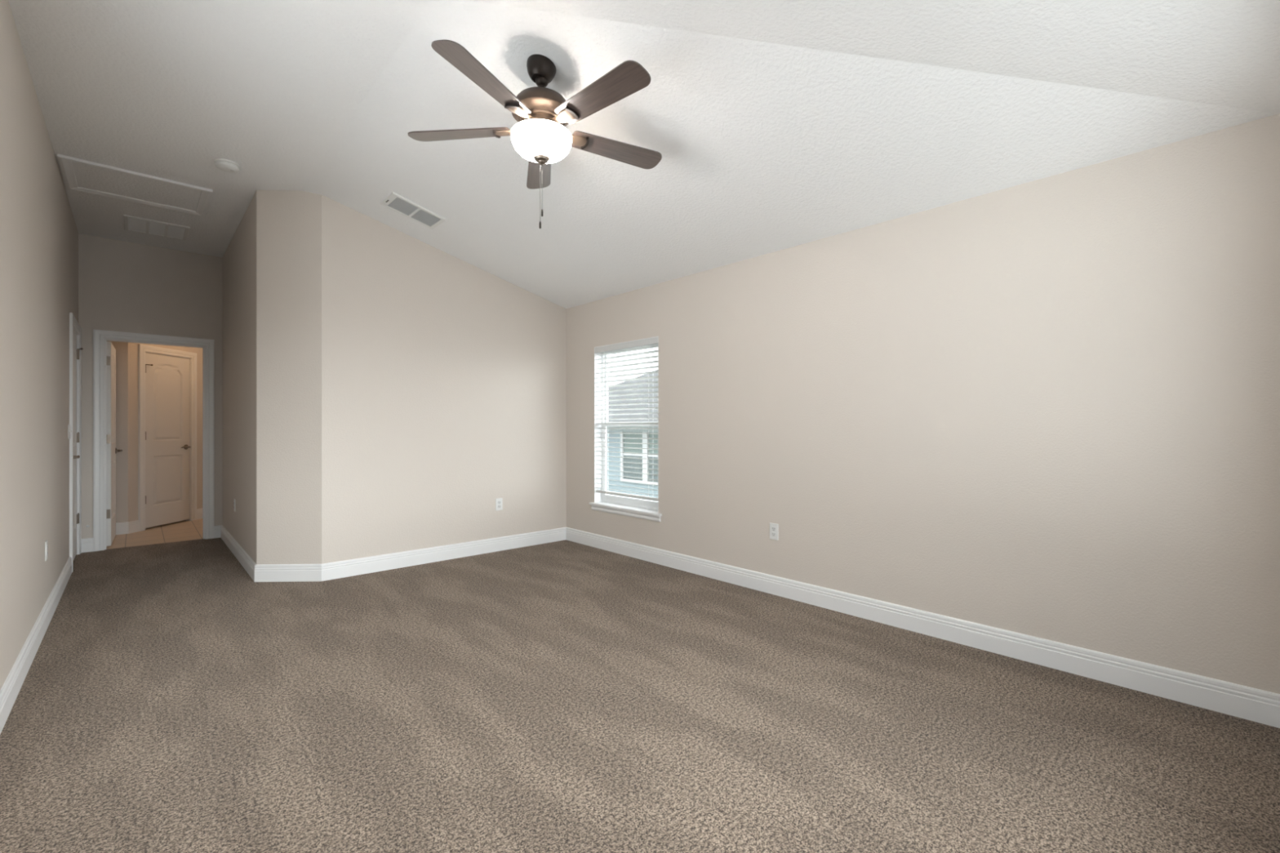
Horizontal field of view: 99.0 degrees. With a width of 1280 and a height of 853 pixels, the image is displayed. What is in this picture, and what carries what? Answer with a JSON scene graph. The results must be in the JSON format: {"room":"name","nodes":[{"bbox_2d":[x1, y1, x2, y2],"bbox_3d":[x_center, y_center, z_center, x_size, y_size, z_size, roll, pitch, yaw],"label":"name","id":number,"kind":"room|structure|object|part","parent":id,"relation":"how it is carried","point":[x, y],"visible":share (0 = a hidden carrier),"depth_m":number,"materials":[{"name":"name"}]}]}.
{"room":"empty bedroom","nodes":[
{"label":"empty bedroom","id":0,"kind":"room"},
{"bbox_2d":[0,0,78,689],"bbox_3d":[-2.801,-0.365,2.348,0.130,3.120,7.810,0,0,-43],"label":"wall","id":1,"kind":"structure","parent":0,"point":[39,233],"depth_m":2.81,"materials":[{"name":"beige paint"}]},
{"bbox_2d":[0,556,71,734],"bbox_3d":[-2.424,1.129,2.045,0.016,0.131,6.593,0,0,-43],"label":"baseboard","id":2,"kind":"structure","parent":1,"relation":"attached to","point":[13,683],"depth_m":2.72,"materials":[{"name":"white paint"}]},
{"bbox_2d":[44,540,48,560],"bbox_3d":[-3.580,0.748,3.296,0.009,0.116,0.072,0,0,-43],"label":"wall outlet","id":3,"kind":"object","parent":1,"relation":"attached to","point":[46,541],"visible":1,"depth_m":3.27,"materials":[{"name":"white plastic"}]},
{"bbox_2d":[67,424,71,439],"bbox_3d":[-4.607,0.043,4.417,0.016,0.116,0.116,0,0,-43],"label":"light switch","id":4,"kind":"object","parent":1,"relation":"attached to","point":[69,431],"visible":1,"depth_m":4.37,"materials":[{"name":"white plastic"}]},
{"bbox_3d":[-4.611,0.043,4.413,0.006,0.116,0.116,0,0,-43],"label":"plate","id":5,"kind":"part","parent":4,"relation":"part of","materials":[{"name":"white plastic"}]},
{"bbox_2d":[69,312,83,572],"bbox_3d":[-4.985,0.132,4.806,0.118,2.126,0.938,0,0,-43],"label":"door","id":6,"kind":"structure","parent":1,"relation":"in","point":[75,330],"depth_m":4.95,"materials":[{"name":"white paint"}]},
{"bbox_2d":[108,341,128,522],"bbox_3d":[-5.932,-0.055,5.992,0.462,2.500,0.130,0,0,-43],"label":"wall","id":7,"kind":"structure","parent":0,"point":[122,348],"depth_m":6.07,"materials":[{"name":"beige paint"}]},
{"bbox_2d":[115,521,128,534],"bbox_3d":[-5.832,1.129,5.985,0.339,0.131,0.016,0,0,-43],"label":"baseboard","id":8,"kind":"structure","parent":7,"relation":"attached to","point":[122,528],"depth_m":6.06,"materials":[{"name":"white paint"}]},
{"bbox_2d":[78,233,222,538],"bbox_3d":[-4.570,-0.335,5.940,2.175,3.060,0.130,0,0,-43],"label":"wall","id":9,"kind":"structure","parent":0,"point":[124,286],"depth_m":5.47,"materials":[{"name":"beige paint"}]},
{"bbox_2d":[81,537,93,552],"bbox_3d":[-5.270,1.129,5.197,0.098,0.131,0.016,0,0,-43],"label":"baseboard","id":10,"kind":"structure","parent":9,"relation":"attached to","point":[86,543],"depth_m":5.20,"materials":[{"name":"white paint"}]},
{"bbox_2d":[93,328,213,551],"bbox_3d":[-5.196,0.133,5.865,0.916,2.124,0.908,0,0,-43],"label":"door frame","id":11,"kind":"structure","parent":9,"relation":"in","point":[104,449],"depth_m":5.41,"materials":[{"name":"white paint"}]},
{"bbox_3d":[-5.646,0.262,5.921,0.058,0.064,0.148,0,0,-41],"label":"lever","id":12,"kind":"part","parent":11,"relation":"part of","materials":[{"name":"silver metal"}]},
{"bbox_2d":[213,524,221,537],"bbox_3d":[-4.534,1.129,5.874,0.071,0.131,0.016,0,0,-43],"label":"baseboard","id":13,"kind":"structure","parent":9,"relation":"attached to","point":[217,529],"depth_m":5.86,"materials":[{"name":"white paint"}]},
{"bbox_2d":[128,342,202,528],"bbox_3d":[-5.767,-0.055,7.154,0.130,2.500,2.105,0,0,1],"label":"wall","id":14,"kind":"structure","parent":0,"point":[133,348],"depth_m":6.21,"materials":[{"name":"beige paint"}]},
{"bbox_2d":[128,520,139,533],"bbox_3d":[-5.709,1.129,6.165,0.016,0.131,0.142,0,0,1],"label":"baseboard","id":15,"kind":"structure","parent":14,"relation":"attached to","point":[134,526],"depth_m":6.16,"materials":[{"name":"white paint"}]},
{"bbox_2d":[138,344,196,531],"bbox_3d":[-5.717,0.128,6.620,0.119,2.134,0.786,0,0,1],"label":"door","id":16,"kind":"structure","parent":14,"relation":"in","point":[167,377],"depth_m":6.61,"materials":[{"name":"white paint"}]},
{"bbox_3d":[-5.684,0.258,6.832,0.058,0.064,0.148,0,0,1],"label":"lever","id":17,"kind":"part","parent":16,"relation":"part of","materials":[{"name":"silver metal"}]},
{"bbox_2d":[196,508,202,519],"bbox_3d":[-5.690,1.129,7.460,0.016,0.131,0.892,0,0,1],"label":"baseboard","id":18,"kind":"structure","parent":14,"relation":"attached to","point":[199,512],"depth_m":7.06,"materials":[{"name":"white paint"}]},
{"bbox_2d":[222,191,256,563],"bbox_3d":[-3.694,-0.335,5.111,0.130,3.060,2.315,0,0,-43],"label":"wall","id":19,"kind":"structure","parent":0,"point":[239,259],"depth_m":4.91,"materials":[{"name":"beige paint"}]},
{"bbox_2d":[233,498,235,511],"bbox_3d":[-3.812,0.740,5.136,0.009,0.116,0.072,0,0,-43],"label":"wall outlet","id":20,"kind":"object","parent":19,"relation":"attached to","point":[234,500],"visible":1,"depth_m":5.11,"materials":[{"name":"white plastic"}]},
{"bbox_2d":[220,524,256,582],"bbox_3d":[-3.739,1.129,5.052,0.016,0.131,2.302,0,0,-43],"label":"baseboard","id":21,"kind":"structure","parent":19,"relation":"attached to","point":[248,564],"depth_m":4.84,"materials":[{"name":"white paint"}]},
{"bbox_2d":[256,190,321,564],"bbox_3d":[-2.714,-0.335,4.291,0.493,3.060,0.131,0,0,-2],"label":"wall","id":22,"kind":"structure","parent":0,"point":[289,222],"depth_m":4.22,"materials":[{"name":"beige paint"}]},
{"bbox_2d":[254,564,321,582],"bbox_3d":[-2.712,1.129,4.217,0.506,0.131,0.016,0,0,-2],"label":"baseboard","id":23,"kind":"structure","parent":22,"relation":"attached to","point":[263,572],"depth_m":4.21,"materials":[{"name":"white paint"}]},
{"bbox_2d":[321,195,566,564],"bbox_3d":[-1.660,-0.320,5.065,2.310,3.030,0.130,0,0,-43],"label":"wall","id":24,"kind":"structure","parent":0,"point":[444,377],"depth_m":4.77,"materials":[{"name":"beige paint"}]},
{"bbox_2d":[321,527,565,581],"bbox_3d":[-1.620,1.129,5.003,2.296,0.131,0.016,0,0,-43],"label":"baseboard","id":25,"kind":"structure","parent":24,"relation":"attached to","point":[346,568],"depth_m":4.82,"materials":[{"name":"white paint"}]},
{"bbox_2d":[495,497,502,511],"bbox_3d":[-1.353,0.748,5.253,0.072,0.116,0.009,0,0,-43],"label":"wall outlet","id":26,"kind":"object","parent":24,"relation":"attached to","point":[499,502],"visible":1,"depth_m":5.25,"materials":[{"name":"white plastic"}]},
{"bbox_2d":[0,518,1279,852],"bbox_3d":[-2.211,1.270,4.571,4.010,0.150,10.280,0,0,-43],"label":"floor","id":27,"kind":"structure","parent":0,"point":[562,696],"depth_m":2.16,"materials":[{"name":"brown carpet"}]},
{"bbox_2d":[8,0,1279,308],"bbox_3d":[-1.384,-1.603,3.673,3.870,0.744,7.642,0,0,-43],"label":"ceiling","id":28,"kind":"structure","parent":0,"point":[774,125],"depth_m":2.70,"materials":[{"name":"white paint"}]},
{"bbox_2d":[57,154,212,216],"bbox_3d":[-3.825,-1.814,4.182,0.822,0.020,0.675,0,0,-43],"label":"attic hatch","id":29,"kind":"object","parent":28,"relation":"attached to","point":[78,175],"visible":1,"depth_m":4.16,"materials":[{"name":"white paint"}]},
{"bbox_3d":[-3.825,-1.822,4.182,0.702,0.004,0.555,0,0,-43],"label":"hatch panel","id":30,"kind":"part","parent":29,"relation":"part of","materials":[{"name":"white"}]},
{"bbox_2d":[124,214,189,240],"bbox_3d":[-4.443,-1.819,5.027,0.440,0.012,0.475,0,0,-43],"label":"ceiling vent","id":31,"kind":"object","parent":28,"relation":"in","point":[132,224],"visible":1,"depth_m":5.01,"materials":[{"name":"white plastic"}]},
{"bbox_2d":[214,158,239,173],"bbox_3d":[-2.862,-1.800,3.789,0.140,0.049,0.140,0,0,-43],"label":"smoke detector","id":32,"kind":"object","parent":28,"relation":"attached to","point":[224,165],"visible":1,"depth_m":3.75,"materials":[{"name":"white plastic"}]},
{"bbox_2d":[380,191,446,229],"bbox_3d":[-1.755,-1.666,4.237,0.406,0.109,0.276,0,0,-43],"label":"ceiling vent","id":33,"kind":"object","parent":28,"relation":"in","point":[390,199],"visible":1,"depth_m":4.22,"materials":[{"name":"white plastic"}]},
{"bbox_2d":[407,40,662,228],"bbox_3d":[-0.430,-1.336,2.577,1.252,0.799,1.229,0,0,-43],"label":"ceiling fan","id":34,"kind":"object","parent":28,"relation":"hanging from","point":[540,135],"visible":1,"depth_m":2.49,"materials":[{"name":"brown wood"}]},
{"bbox_3d":[-0.866,-1.410,2.636,0.503,0.006,0.139,0,12,6],"label":"fan blade","id":35,"kind":"part","parent":34,"relation":"part of","materials":[{"name":"brown wood"}]},
{"bbox_3d":[-0.630,-1.410,2.227,0.139,0.006,0.503,13,5,23],"label":"fan blade","id":36,"kind":"part","parent":34,"relation":"part of","materials":[{"name":"brown wood"}]},
{"bbox_3d":[-0.614,-1.412,2.609,0.156,0.030,0.068,0,12,6],"label":"blade arm","id":37,"kind":"part","parent":34,"relation":"part of","materials":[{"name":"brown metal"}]},
{"bbox_3d":[-0.526,-1.412,2.458,0.068,0.030,0.156,13,5,24],"label":"blade arm","id":38,"kind":"part","parent":34,"relation":"part of","materials":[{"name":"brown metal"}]},
{"bbox_3d":[-0.549,-1.410,2.986,0.139,0.006,0.503,-12,2,-12],"label":"fan blade","id":39,"kind":"part","parent":34,"relation":"part of","materials":[{"name":"brown wood"}]},
{"bbox_3d":[-0.471,-1.111,2.593,0.008,0.275,0.002,0,0,-9],"label":"pull chain","id":40,"kind":"part","parent":34,"relation":"part of","materials":[{"name":"silver metal"}]},
{"bbox_3d":[-0.467,-1.329,2.594,0.286,0.109,0.286,0,0,-43],"label":"lamp shade","id":41,"kind":"part","parent":34,"relation":"part of","materials":[{"name":"white glass"}]},
{"bbox_3d":[-0.356,-1.412,2.495,0.156,0.030,0.068,0,-12,42],"label":"blade arm","id":42,"kind":"part","parent":34,"relation":"part of","materials":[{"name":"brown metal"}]},
{"bbox_3d":[-0.338,-1.412,2.668,0.156,0.030,0.068,0,-12,-30],"label":"blade arm","id":43,"kind":"part","parent":34,"relation":"part of","materials":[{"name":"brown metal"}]},
{"bbox_3d":[-0.169,-1.410,2.325,0.503,0.006,0.139,0,-12,42],"label":"fan blade","id":44,"kind":"part","parent":34,"relation":"part of","materials":[{"name":"brown wood"}]},
{"bbox_3d":[-0.119,-1.410,2.794,0.503,0.006,0.139,0,-12,-30],"label":"fan blade","id":45,"kind":"part","parent":34,"relation":"part of","materials":[{"name":"brown wood"}]},
{"bbox_2d":[566,113,1279,693],"bbox_3d":[0.881,-0.075,4.077,0.130,2.540,5.365,0,0,-43],"label":"wall","id":46,"kind":"structure","parent":0,"point":[1048,408],"depth_m":2.83,"materials":[{"name":"beige paint"}]},
{"bbox_2d":[589,336,662,521],"bbox_3d":[-0.111,0.020,5.129,0.164,1.616,0.996,0,0,-43],"label":"window","id":47,"kind":"structure","parent":46,"relation":"in","point":[621,505],"depth_m":5.41,"materials":[{"name":"white plastic"}]},
{"bbox_3d":[-0.122,0.765,5.119,0.134,0.020,0.996,0,0,-43],"label":"sill","id":48,"kind":"part","parent":47,"relation":"part of","materials":[{"name":"white paint"}]},
{"bbox_2d":[595,337,657,501],"bbox_3d":[-0.121,-0.064,5.119,0.064,1.438,0.902,0,0,-43],"label":"window blind","id":49,"kind":"object","parent":47,"relation":"attached to","point":[650,341],"visible":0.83,"depth_m":5.10,"materials":[{"name":"white plastic"}]},
{"bbox_3d":[-0.118,0.644,5.122,0.050,0.022,0.894,0,0,-43],"label":"rail","id":50,"kind":"part","parent":49,"relation":"part of","materials":[{"name":"white plastic"}]},
{"bbox_3d":[0.097,-0.050,4.889,0.055,1.380,0.002,0,0,-43],"label":"ladder cord","id":51,"kind":"part","parent":49,"relation":"part of","materials":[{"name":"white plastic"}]},
{"bbox_3d":[-0.067,-0.016,5.169,0.045,1.542,0.906,0,0,-43],"label":"frame","id":52,"kind":"part","parent":47,"relation":"part of","materials":[{"name":"white plastic"}]},
{"bbox_3d":[-0.077,0.343,5.160,0.021,0.765,0.842,0,0,-43],"label":"sash","id":53,"kind":"part","parent":47,"relation":"part of","materials":[{"name":"white plastic"}]},
{"bbox_3d":[-0.062,-0.378,5.174,0.020,0.755,0.842,0,0,-43],"label":"sash","id":54,"kind":"part","parent":47,"relation":"part of","materials":[{"name":"white plastic"}]},
{"bbox_2d":[769,522,778,540],"bbox_3d":[0.955,0.748,3.894,0.009,0.116,0.072,0,0,-43],"label":"wall outlet","id":55,"kind":"object","parent":46,"relation":"attached to","point":[774,527],"visible":1,"depth_m":3.89,"materials":[{"name":"white plastic"}]},
{"bbox_2d":[565,527,1279,728],"bbox_3d":[0.885,1.129,3.966,0.016,0.131,4.935,0,0,-43],"label":"baseboard","id":56,"kind":"structure","parent":46,"relation":"attached to","point":[1258,705],"depth_m":2.87,"materials":[{"name":"white paint"}]},
{"label":"outside","id":57,"kind":"structure","parent":0,"visible":0},
{"bbox_3d":[0.750,3.945,31.278,36.520,0.300,45.000,0,0,-43],"label":"ground","id":58,"kind":"structure","parent":57,"visible":0},
{"bbox_2d":[607,369,657,501],"bbox_3d":[3.282,0.635,17.229,10.030,6.320,12.900,0,0,-43],"label":"house","id":59,"kind":"structure","parent":58,"relation":"on","point":[633,479],"depth_m":14.56,"materials":[{"name":"grey paint"}]},
{"bbox_3d":[-0.172,0.430,14.347,0.008,0.630,0.780,0,0,-43],"label":"pane","id":60,"kind":"part","parent":59,"relation":"part of","materials":[{"name":"grey"}]},
{"bbox_3d":[-0.174,1.070,14.345,0.010,0.650,0.780,0,0,-43],"label":"pane","id":61,"kind":"part","parent":59,"relation":"part of","materials":[{"name":"grey"}]},
{"bbox_3d":[0.485,0.430,13.633,0.008,0.630,0.800,0,0,-43],"label":"pane","id":62,"kind":"part","parent":59,"relation":"part of","materials":[{"name":"grey"}]},
{"bbox_3d":[0.483,1.070,13.632,0.010,0.650,0.800,0,0,-43],"label":"pane","id":63,"kind":"part","parent":59,"relation":"part of","materials":[{"name":"grey"}]}
]}

